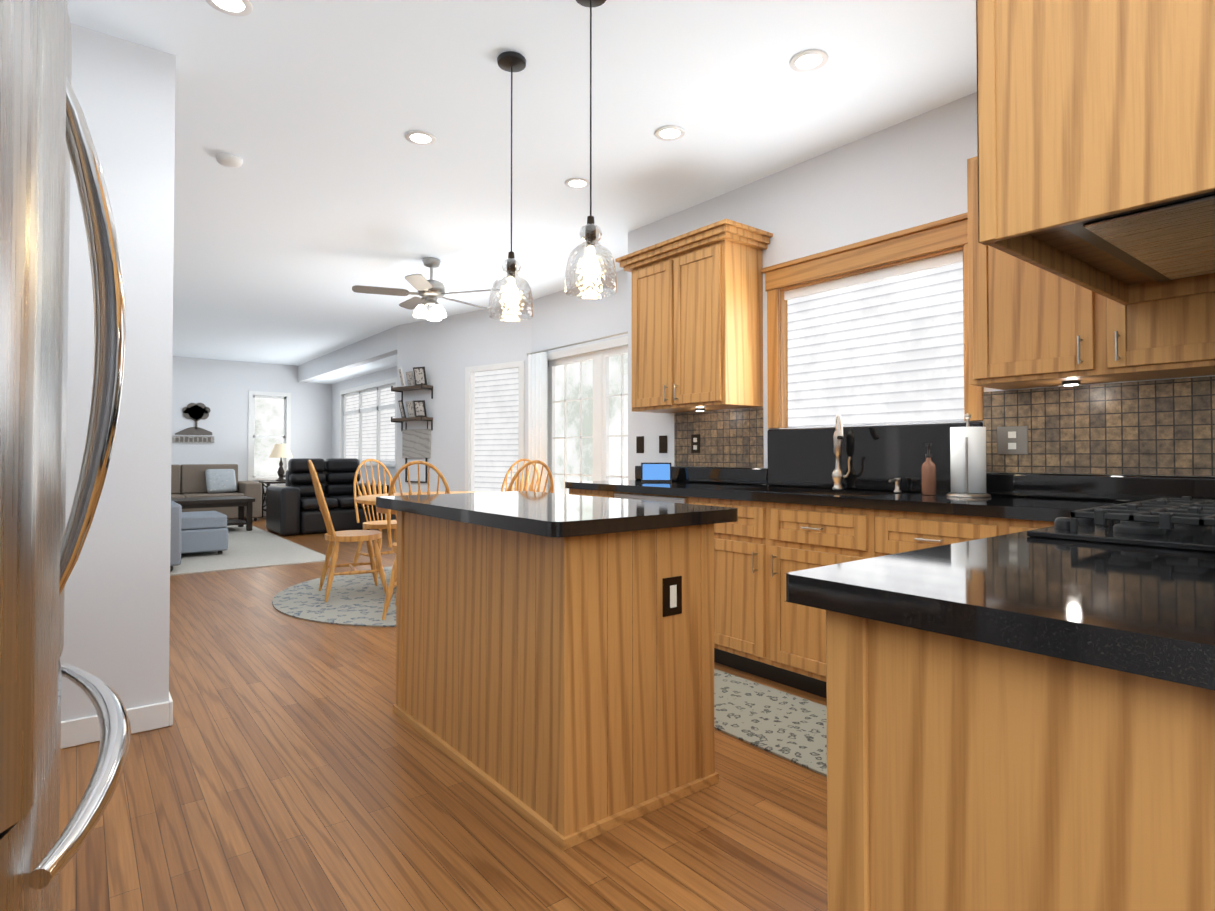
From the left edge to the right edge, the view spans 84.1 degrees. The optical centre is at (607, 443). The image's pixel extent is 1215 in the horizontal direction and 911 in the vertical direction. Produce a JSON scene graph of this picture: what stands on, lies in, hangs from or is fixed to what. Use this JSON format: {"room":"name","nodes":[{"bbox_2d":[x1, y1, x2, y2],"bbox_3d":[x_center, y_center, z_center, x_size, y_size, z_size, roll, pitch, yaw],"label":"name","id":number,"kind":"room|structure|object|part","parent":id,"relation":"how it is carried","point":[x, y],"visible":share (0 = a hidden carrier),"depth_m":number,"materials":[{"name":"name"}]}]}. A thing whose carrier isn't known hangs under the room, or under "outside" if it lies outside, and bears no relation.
{"room":"kitchen and living room","nodes":[
{"label":"kitchen and living room","id":0,"kind":"room"},
{"bbox_2d":[60,23,175,720],"bbox_3d":[-2.996,-0.240,1.835,3.040,2.720,0.120,1,-1,-38],"label":"wall","id":1,"kind":"structure","parent":0,"point":[117,613],"depth_m":2.64,"materials":[{"name":"white paint"}]},
{"bbox_2d":[61,697,172,748],"bbox_3d":[-2.202,1.079,2.353,1.154,0.100,0.014,1,-1,-38],"label":"baseboard","id":2,"kind":"structure","parent":1,"relation":"attached to","point":[80,731],"depth_m":2.62,"materials":[{"name":"white paint"}]},
{"bbox_2d":[171,356,331,508],"bbox_3d":[-7.734,-0.089,10.773,6.650,2.720,0.150,1,-1,-38],"label":"wall","id":3,"kind":"structure","parent":0,"point":[220,389],"depth_m":11.70,"materials":[{"name":"white paint"}]},
{"bbox_2d":[172,403,213,442],"bbox_3d":[-6.933,-0.347,11.287,0.600,0.673,0.016,1,-1,-38],"label":"sign","id":4,"kind":"object","parent":3,"relation":"attached to","point":[196,412],"visible":0.98,"depth_m":11.30,"materials":[{"name":"silver metal"}]},
{"bbox_2d":[247,391,290,480],"bbox_3d":[-6.045,-0.118,12.040,0.710,1.600,0.110,1,-1,-38],"label":"living room window","id":5,"kind":"structure","parent":3,"relation":"in","point":[269,426],"depth_m":12.05,"materials":[{"name":"white glass"}]},
{"bbox_2d":[298,326,396,382],"bbox_3d":[-4.090,-1.305,10.448,0.150,0.300,4.900,1,-1,-38],"label":"header beam","id":6,"kind":"structure","parent":0,"point":[379,346],"depth_m":9.94,"materials":[{"name":"white paint"}]},
{"bbox_2d":[307,354,396,383],"bbox_3d":[-3.796,-1.326,10.681,0.600,0.350,4.900,1,-1,-38],"label":"ceiling","id":7,"kind":"structure","parent":0,"point":[375,366],"depth_m":10.77,"materials":[{"name":"white paint"}]},
{"bbox_2d":[332,366,396,519],"bbox_3d":[-3.619,0.051,10.797,0.150,2.440,4.900,1,-1,-38],"label":"wall","id":8,"kind":"structure","parent":0,"point":[374,377],"depth_m":11.42,"materials":[{"name":"white paint"}]},
{"bbox_2d":[339,377,396,468],"bbox_3d":[-3.983,-0.287,11.184,0.110,1.370,2.810,1,-1,-38],"label":"bay window","id":9,"kind":"structure","parent":8,"relation":"in","point":[369,429],"depth_m":11.17,"materials":[{"name":"white paint"}]},
{"bbox_2d":[58,516,827,910],"bbox_3d":[-3.080,1.231,4.837,6.650,0.120,15.200,1,-1,-38],"label":"floor","id":10,"kind":"structure","parent":0,"point":[284,762],"depth_m":2.05,"materials":[{"name":"brown wood"}]},
{"bbox_2d":[0,0,130,910],"bbox_3d":[-1.029,0.211,0.716,0.856,1.780,0.920,1,-1,-38],"label":"fridge","id":11,"kind":"object","parent":10,"relation":"on","point":[45,137],"visible":1,"depth_m":0.63,"materials":[{"name":"metal"}]},
{"bbox_2d":[0,658,61,910],"bbox_3d":[-0.782,0.697,0.902,0.069,0.715,0.920,1,-1,-38],"label":"freezer","id":12,"kind":"object","parent":11,"relation":"in","point":[31,846],"depth_m":0.63,"materials":[{"name":"metal"}]},
{"bbox_3d":[-0.639,-0.176,0.736,0.069,1.005,0.458,1,-1,-38],"label":"door","id":13,"kind":"part","parent":11,"relation":"part of","materials":[{"name":"metal"}]},
{"bbox_3d":[-0.924,-0.170,1.099,0.069,1.005,0.458,1,-1,-38],"label":"door","id":14,"kind":"part","parent":11,"relation":"part of","materials":[{"name":"metal"}]},
{"bbox_2d":[171,464,261,520],"bbox_3d":[-6.787,0.805,10.727,2.150,0.930,0.960,1,-1,-38],"label":"sofa","id":15,"kind":"object","parent":10,"relation":"on","point":[201,480],"visible":0.44,"depth_m":10.92,"materials":[{"name":"fabric"}]},
{"bbox_2d":[205,469,236,492],"bbox_3d":[-6.346,0.616,11.059,0.450,0.386,0.251,1,-1,-38],"label":"pillow","id":16,"kind":"object","parent":15,"relation":"on","point":[216,480],"depth_m":11.01,"materials":[{"name":"grey fabric"}]},
{"bbox_2d":[170,525,330,575],"bbox_3d":[-5.588,1.214,7.814,3.290,0.011,4.820,1,-1,-38],"label":"area rug","id":17,"kind":"object","parent":10,"relation":"on","point":[255,547],"visible":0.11,"depth_m":7.20,"materials":[{"name":"beige carpet"}]},
{"bbox_2d":[170,500,181,571],"bbox_3d":[-4.530,0.731,6.243,0.900,0.900,0.890,1,-1,-38],"label":"armchair","id":18,"kind":"object","parent":17,"relation":"on","point":[175,540],"visible":0.02,"depth_m":6.14,"materials":[{"name":"fabric"}]},
{"bbox_2d":[181,511,227,553],"bbox_3d":[-4.699,0.984,7.245,0.980,0.426,0.760,1,-1,-38],"label":"ottoman","id":19,"kind":"object","parent":17,"relation":"on","point":[204,531],"visible":0.35,"depth_m":7.13,"materials":[{"name":"fabric"}]},
{"bbox_2d":[171,496,254,530],"bbox_3d":[-5.699,1.006,9.462,1.210,0.456,0.760,1,-1,-38],"label":"coffee table","id":20,"kind":"object","parent":17,"relation":"on","point":[240,502],"visible":0.56,"depth_m":9.46,"materials":[{"name":"black wood"}]},
{"bbox_2d":[259,480,285,516],"bbox_3d":[-5.665,0.968,11.684,0.590,0.633,0.590,1,-1,-38],"label":"end table","id":21,"kind":"object","parent":10,"relation":"on","point":[268,483],"visible":0.31,"depth_m":11.54,"materials":[{"name":"black wood"}]},
{"bbox_2d":[269,444,292,480],"bbox_3d":[-5.666,0.319,11.688,0.380,0.660,0.380,1,-1,-38],"label":"table lamp","id":22,"kind":"object","parent":21,"relation":"on","point":[280,451],"visible":0.98,"depth_m":11.60,"materials":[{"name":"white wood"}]},
{"bbox_2d":[266,458,388,535],"bbox_3d":[-4.026,0.737,9.758,1.500,1.034,0.970,1,-1,-38],"label":"recliner sofa","id":23,"kind":"object","parent":10,"relation":"on","point":[292,507],"visible":0.88,"depth_m":9.52,"materials":[{"name":"black leather"}]},
{"bbox_2d":[272,566,396,626],"bbox_3d":[-1.345,1.177,5.504,2.500,0.008,2.500,1,-1,-38],"label":"rug","id":24,"kind":"object","parent":10,"relation":"on","point":[357,600],"visible":0.31,"depth_m":4.95,"materials":[{"name":"grey carpet"}]},
{"bbox_2d":[308,460,386,601],"bbox_3d":[-2.018,0.645,5.205,0.552,1.039,0.492,1,-1,-28],"label":"chair","id":25,"kind":"object","parent":24,"relation":"on","point":[332,535],"visible":0.98,"depth_m":5.11,"materials":[{"name":"brown wood"}]},
{"bbox_2d":[351,459,396,579],"bbox_3d":[-2.016,0.660,6.112,0.552,1.039,0.492,-1,-1,42],"label":"chair","id":26,"kind":"object","parent":24,"relation":"on","point":[381,524],"visible":0.65,"depth_m":6.13,"materials":[{"name":"brown wood"}]},
{"bbox_2d":[382,461,450,619],"bbox_3d":[-1.244,0.634,4.578,0.492,1.039,0.552,0,-1,-6],"label":"chair","id":27,"kind":"object","parent":24,"relation":"on","point":[392,585],"visible":0.42,"depth_m":4.38,"materials":[{"name":"brown wood"}]},
{"bbox_2d":[355,491,480,581],"bbox_3d":[-1.345,0.800,5.510,1.350,0.740,1.350,1,-1,-38],"label":"dining table","id":28,"kind":"object","parent":24,"relation":"on","point":[368,499],"visible":0.06,"depth_m":5.43,"materials":[{"name":"brown wood"}]},
{"bbox_2d":[501,459,539,491],"bbox_3d":[-0.905,0.663,6.297,0.492,1.039,0.552,0,-1,22],"label":"chair","id":29,"kind":"object","parent":24,"relation":"on","point":[521,481],"visible":0.25,"depth_m":6.51,"materials":[{"name":"brown wood"}]},
{"bbox_2d":[507,460,553,492],"bbox_3d":[-0.674,0.639,4.883,0.492,1.039,0.552,1,-1,-41],"label":"chair","id":30,"kind":"object","parent":24,"relation":"on","point":[543,464],"visible":0.15,"depth_m":4.70,"materials":[{"name":"brown wood"}]},
{"bbox_2d":[393,511,718,850],"bbox_3d":[-0.270,0.698,2.553,0.626,0.867,1.276,1,-1,-38],"label":"kitchen island","id":31,"kind":"object","parent":10,"relation":"on","point":[555,668],"depth_m":2.10,"materials":[{"name":"brown wood"}]},
{"bbox_2d":[376,491,737,538],"bbox_3d":[-0.274,0.243,2.557,0.750,0.042,1.390,1,-1,-38],"label":"island countertop","id":32,"kind":"structure","parent":31,"relation":"on","point":[546,515],"depth_m":2.18,"materials":[{"name":"black stone"}]},
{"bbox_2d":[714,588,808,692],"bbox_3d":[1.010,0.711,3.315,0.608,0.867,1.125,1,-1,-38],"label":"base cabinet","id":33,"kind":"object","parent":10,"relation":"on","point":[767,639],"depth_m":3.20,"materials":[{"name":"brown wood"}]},
{"bbox_2d":[714,669,826,776],"bbox_3d":[0.501,1.135,3.012,0.540,0.008,2.100,1,-1,-38],"label":"area rug","id":34,"kind":"object","parent":10,"relation":"on","point":[787,726],"visible":0.21,"depth_m":2.74,"materials":[{"name":"beige carpet"}]},
{"bbox_2d":[809,608,1214,910],"bbox_3d":[1.519,0.678,1.317,2.278,0.867,0.973,1,-1,-38],"label":"base cabinet","id":35,"kind":"object","parent":10,"relation":"on","point":[1019,718],"depth_m":0.82,"materials":[{"name":"brown wood"}]},
{"bbox_2d":[565,480,1214,695],"bbox_3d":[0.566,0.242,2.506,2.316,0.042,4.100,1,-1,-38],"label":"countertop","id":36,"kind":"structure","parent":35,"relation":"on","point":[969,569],"depth_m":1.07,"materials":[{"name":"black stone"}]},
{"bbox_2d":[641,463,671,481],"bbox_3d":[0.323,0.190,4.460,0.200,0.125,0.075,0,-1,3],"label":"smart display","id":37,"kind":"object","parent":36,"relation":"on","point":[656,472],"visible":0.95,"depth_m":4.43,"materials":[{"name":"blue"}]},
{"bbox_2d":[831,414,850,488],"bbox_3d":[1.171,0.042,3.413,0.160,0.385,0.133,1,-1,-38],"label":"faucet","id":38,"kind":"object","parent":36,"relation":"on","point":[838,476],"visible":0.98,"depth_m":3.45,"materials":[{"name":"silver metal"}]},
{"bbox_2d":[889,478,901,491],"bbox_3d":[1.365,0.198,3.199,0.088,0.066,0.036,1,-1,-38],"label":"soap pump","id":39,"kind":"object","parent":36,"relation":"on","point":[897,484],"visible":1,"depth_m":3.20,"materials":[{"name":"silver metal"}]},
{"bbox_2d":[921,443,936,494],"bbox_3d":[1.425,0.114,2.993,0.075,0.228,0.060,1,-1,-38],"label":"soap bottle","id":40,"kind":"object","parent":36,"relation":"on","point":[928,473],"visible":0.98,"depth_m":2.98,"materials":[{"name":"brown plastic"}]},
{"bbox_2d":[946,413,990,496],"bbox_3d":[1.544,0.048,2.884,0.172,0.355,0.170,1,-1,-38],"label":"paper towel holder","id":41,"kind":"object","parent":36,"relation":"on","point":[968,459],"visible":1,"depth_m":2.83,"materials":[{"name":"white paper"}]},
{"bbox_2d":[1027,496,1214,551],"bbox_3d":[1.376,0.171,1.496,0.760,0.065,0.530,1,-1,-38],"label":"gas cooktop","id":42,"kind":"object","parent":36,"relation":"in","point":[1185,522],"visible":1,"depth_m":1.41,"materials":[{"name":"black metal"}]},
{"bbox_2d":[396,301,531,492],"bbox_3d":[-1.661,-0.139,7.830,2.350,2.720,0.150,-1,-1,37],"label":"wall","id":43,"kind":"structure","parent":0,"point":[446,351],"depth_m":7.88,"materials":[{"name":"white paint"}]},
{"bbox_2d":[391,383,432,430],"bbox_3d":[-2.377,-0.431,8.167,0.604,0.555,0.163,-1,-1,37],"label":"wall shelf","id":44,"kind":"object","parent":43,"relation":"attached to","point":[408,388],"visible":0.98,"depth_m":8.09,"materials":[{"name":"brown wood"}]},
{"bbox_2d":[397,367,405,386],"bbox_3d":[-2.527,-0.809,8.267,0.066,0.238,0.130,1,-1,-33],"label":"picture frame","id":45,"kind":"object","parent":44,"relation":"on","point":[401,376],"visible":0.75,"depth_m":8.24,"materials":[{"name":"white paper"}]},
{"bbox_2d":[398,400,405,417],"bbox_3d":[-2.517,-0.420,8.255,0.067,0.219,0.123,1,-1,-38],"label":"picture frame","id":46,"kind":"object","parent":44,"relation":"on","point":[402,409],"visible":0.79,"depth_m":8.23,"materials":[{"name":"black wood"}]},
{"bbox_2d":[405,401,414,417],"bbox_3d":[-2.384,-0.411,8.157,0.150,0.199,0.057,-1,-1,43],"label":"picture frame","id":47,"kind":"object","parent":44,"relation":"on","point":[410,408],"visible":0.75,"depth_m":8.15,"materials":[{"name":"white paper"}]},
{"bbox_2d":[406,371,414,385],"bbox_3d":[-2.391,-0.781,8.171,0.140,0.179,0.053,-1,-1,45],"label":"picture frame","id":48,"kind":"object","parent":44,"relation":"on","point":[410,378],"visible":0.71,"depth_m":8.16,"materials":[{"name":"white paper"}]},
{"bbox_2d":[413,367,426,384],"bbox_3d":[-2.244,-0.803,8.058,0.170,0.218,0.061,0,-1,27],"label":"picture frame","id":49,"kind":"object","parent":44,"relation":"on","point":[419,375],"visible":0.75,"depth_m":8.05,"materials":[{"name":"black wood"}]},
{"bbox_2d":[413,400,426,416],"bbox_3d":[-2.242,-0.413,8.053,0.160,0.199,0.057,0,-1,25],"label":"picture frame","id":50,"kind":"object","parent":44,"relation":"on","point":[419,408],"visible":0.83,"depth_m":8.04,"materials":[{"name":"black wood"}]},
{"bbox_2d":[402,421,430,482],"bbox_3d":[-2.334,0.107,8.216,0.524,0.740,0.016,-1,-1,37],"label":"sign","id":51,"kind":"object","parent":43,"relation":"attached to","point":[416,443],"visible":0.92,"depth_m":8.20,"materials":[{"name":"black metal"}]},
{"bbox_2d":[465,361,524,491],"bbox_3d":[-1.242,-0.061,7.443,0.918,1.630,0.090,-1,-1,37],"label":"window blinds","id":52,"kind":"object","parent":43,"relation":"attached to","point":[494,425],"visible":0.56,"depth_m":7.50,"materials":[{"name":"white paint"}]},
{"bbox_2d":[67,0,976,365],"bbox_3d":[-3.080,-1.599,4.885,6.650,0.100,15.200,1,-1,-38],"label":"ceiling","id":53,"kind":"structure","parent":0,"point":[313,208],"depth_m":3.33,"materials":[{"name":"white paint"}]},
{"bbox_2d":[206,0,252,15],"bbox_3d":[-1.362,-1.586,2.419,0.156,0.008,0.156,1,-1,-38],"label":"recessed light","id":54,"kind":"object","parent":53,"relation":"in","point":[237,7],"visible":1,"depth_m":2.44,"materials":[{"name":"white paint"}]},
{"bbox_2d":[216,153,242,167],"bbox_3d":[-2.078,-1.550,3.700,0.130,0.036,0.130,1,-1,-38],"label":"smoke detector","id":55,"kind":"object","parent":53,"relation":"attached to","point":[229,160],"visible":0.98,"depth_m":3.67,"materials":[{"name":"white paint"}]},
{"bbox_2d":[405,130,435,145],"bbox_3d":[-0.960,-1.569,3.460,0.156,0.008,0.156,1,-1,-38],"label":"recessed light","id":56,"kind":"object","parent":53,"relation":"in","point":[419,137],"visible":1,"depth_m":3.45,"materials":[{"name":"white paint"}]},
{"bbox_2d":[352,257,499,323],"bbox_3d":[-1.499,-1.265,5.663,1.193,0.538,1.144,1,-1,-38],"label":"ceiling fan","id":57,"kind":"object","parent":53,"relation":"hanging from","point":[431,291],"visible":1,"depth_m":5.55,"materials":[{"name":"grey metal"}]},
{"bbox_2d":[489,51,532,320],"bbox_3d":[-0.394,-1.050,2.764,0.182,1.066,0.182,1,-1,-38],"label":"pendant light","id":58,"kind":"object","parent":53,"relation":"hanging from","point":[510,61],"visible":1,"depth_m":2.74,"materials":[{"name":"black"}]},
{"bbox_2d":[565,178,589,188],"bbox_3d":[-0.180,-1.559,4.036,0.156,0.008,0.156,1,-1,-38],"label":"recessed light","id":59,"kind":"object","parent":53,"relation":"in","point":[577,183],"visible":0.9,"depth_m":4.03,"materials":[{"name":"white paint"}]},
{"bbox_2d":[565,0,616,298],"bbox_3d":[-0.059,-1.057,2.354,0.182,1.066,0.182,1,-1,-38],"label":"pendant light","id":60,"kind":"object","parent":53,"relation":"hanging from","point":[590,266],"visible":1,"depth_m":2.33,"materials":[{"name":"black"}]},
{"bbox_2d":[654,125,684,140],"bbox_3d":[0.315,-1.569,3.408,0.156,0.008,0.156,1,-1,-38],"label":"recessed light","id":61,"kind":"object","parent":53,"relation":"in","point":[670,133],"visible":1,"depth_m":3.40,"materials":[{"name":"white paint"}]},
{"bbox_2d":[789,49,827,71],"bbox_3d":[0.832,-1.580,2.784,0.156,0.008,0.156,1,-1,-38],"label":"recessed light","id":62,"kind":"object","parent":53,"relation":"in","point":[809,60],"visible":1,"depth_m":2.78,"materials":[{"name":"white paint"}]},
{"bbox_2d":[976,0,1214,304],"bbox_3d":[1.651,-1.042,1.565,1.102,1.119,1.046,1,-1,-38],"label":"wall cabinet","id":63,"kind":"object","parent":53,"relation":"attached to","point":[1096,144],"visible":0.98,"depth_m":1.50,"materials":[{"name":"brown wood"}]},
{"bbox_2d":[532,269,627,360],"bbox_3d":[-0.032,-0.166,6.242,0.150,2.720,2.300,1,-1,-38],"label":"wall","id":64,"kind":"structure","parent":0,"point":[561,318],"depth_m":6.42,"materials":[{"name":"white paint"}]},
{"bbox_2d":[527,331,627,492],"bbox_3d":[-0.152,0.104,6.169,0.120,2.118,2.134,1,-1,-38],"label":"vertical blinds","id":65,"kind":"object","parent":64,"relation":"attached to","point":[537,405],"visible":0.67,"depth_m":6.79,"materials":[{"name":"white plastic"}]},
{"bbox_2d":[548,336,627,493],"bbox_3d":[-0.068,0.134,6.247,0.135,2.120,1.940,1,-1,-38],"label":"door","id":66,"kind":"structure","parent":64,"relation":"in","point":[588,417],"depth_m":6.48,"materials":[{"name":"white paint"}]},
{"bbox_2d":[691,434,699,452],"bbox_3d":[0.570,0.002,4.358,0.008,0.120,0.075,1,-1,-38],"label":"electrical outlet","id":67,"kind":"object","parent":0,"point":[695,439],"depth_m":4.35,"materials":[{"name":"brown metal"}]},
{"bbox_2d":[628,92,1214,485],"bbox_3d":[1.909,-0.224,2.807,0.150,2.720,5.500,1,-1,-38],"label":"wall","id":68,"kind":"structure","parent":0,"point":[907,174],"depth_m":3.56,"materials":[{"name":"white paint"}]},
{"bbox_2d":[636,436,643,452],"bbox_3d":[0.231,0.010,4.804,0.011,0.120,0.080,1,-1,-38],"label":"light switch","id":69,"kind":"object","parent":68,"relation":"attached to","point":[640,444],"depth_m":4.80,"materials":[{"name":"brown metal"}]},
{"bbox_2d":[659,435,666,452],"bbox_3d":[0.380,0.007,4.616,0.011,0.120,0.080,1,-1,-38],"label":"light switch","id":70,"kind":"object","parent":68,"relation":"attached to","point":[662,439],"depth_m":4.61,"materials":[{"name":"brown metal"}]},
{"bbox_2d":[627,232,766,412],"bbox_3d":[0.527,-0.683,4.165,0.344,0.945,0.810,1,-1,-38],"label":"upper cabinet","id":71,"kind":"object","parent":68,"relation":"attached to","point":[697,319],"depth_m":3.92,"materials":[{"name":"brown wood"}]},
{"bbox_2d":[761,212,983,428],"bbox_3d":[1.330,-0.560,3.477,0.138,0.935,1.230,1,-1,-38],"label":"window","id":72,"kind":"structure","parent":68,"relation":"in","point":[949,233],"depth_m":3.48,"materials":[{"name":"brown wood"}]},
{"bbox_2d":[784,250,963,427],"bbox_3d":[1.353,-0.492,3.494,0.060,0.800,1.006,1,-1,-38],"label":"window blinds","id":73,"kind":"object","parent":72,"relation":"attached to","point":[882,346],"visible":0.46,"depth_m":3.43,"materials":[{"name":"white paint"}]},
{"bbox_2d":[635,420,1214,499],"bbox_3d":[1.468,0.071,3.219,0.020,0.325,4.100,1,-1,-38],"label":"backsplash","id":74,"kind":"structure","parent":68,"relation":"attached to","point":[879,454],"depth_m":3.28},
{"bbox_2d":[967,156,1214,389],"bbox_3d":[1.883,-0.700,2.441,0.344,0.920,0.976,1,-1,-38],"label":"upper cabinet","id":75,"kind":"object","parent":68,"relation":"attached to","point":[1031,326],"depth_m":2.47,"materials":[{"name":"brown wood"}]},
{"bbox_2d":[997,426,1027,453],"bbox_3d":[1.732,-0.013,2.880,0.008,0.120,0.120,1,-1,-38],"label":"electrical outlet","id":76,"kind":"object","parent":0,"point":[1012,439],"depth_m":2.88,"materials":[{"name":"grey metal"}]}
]}

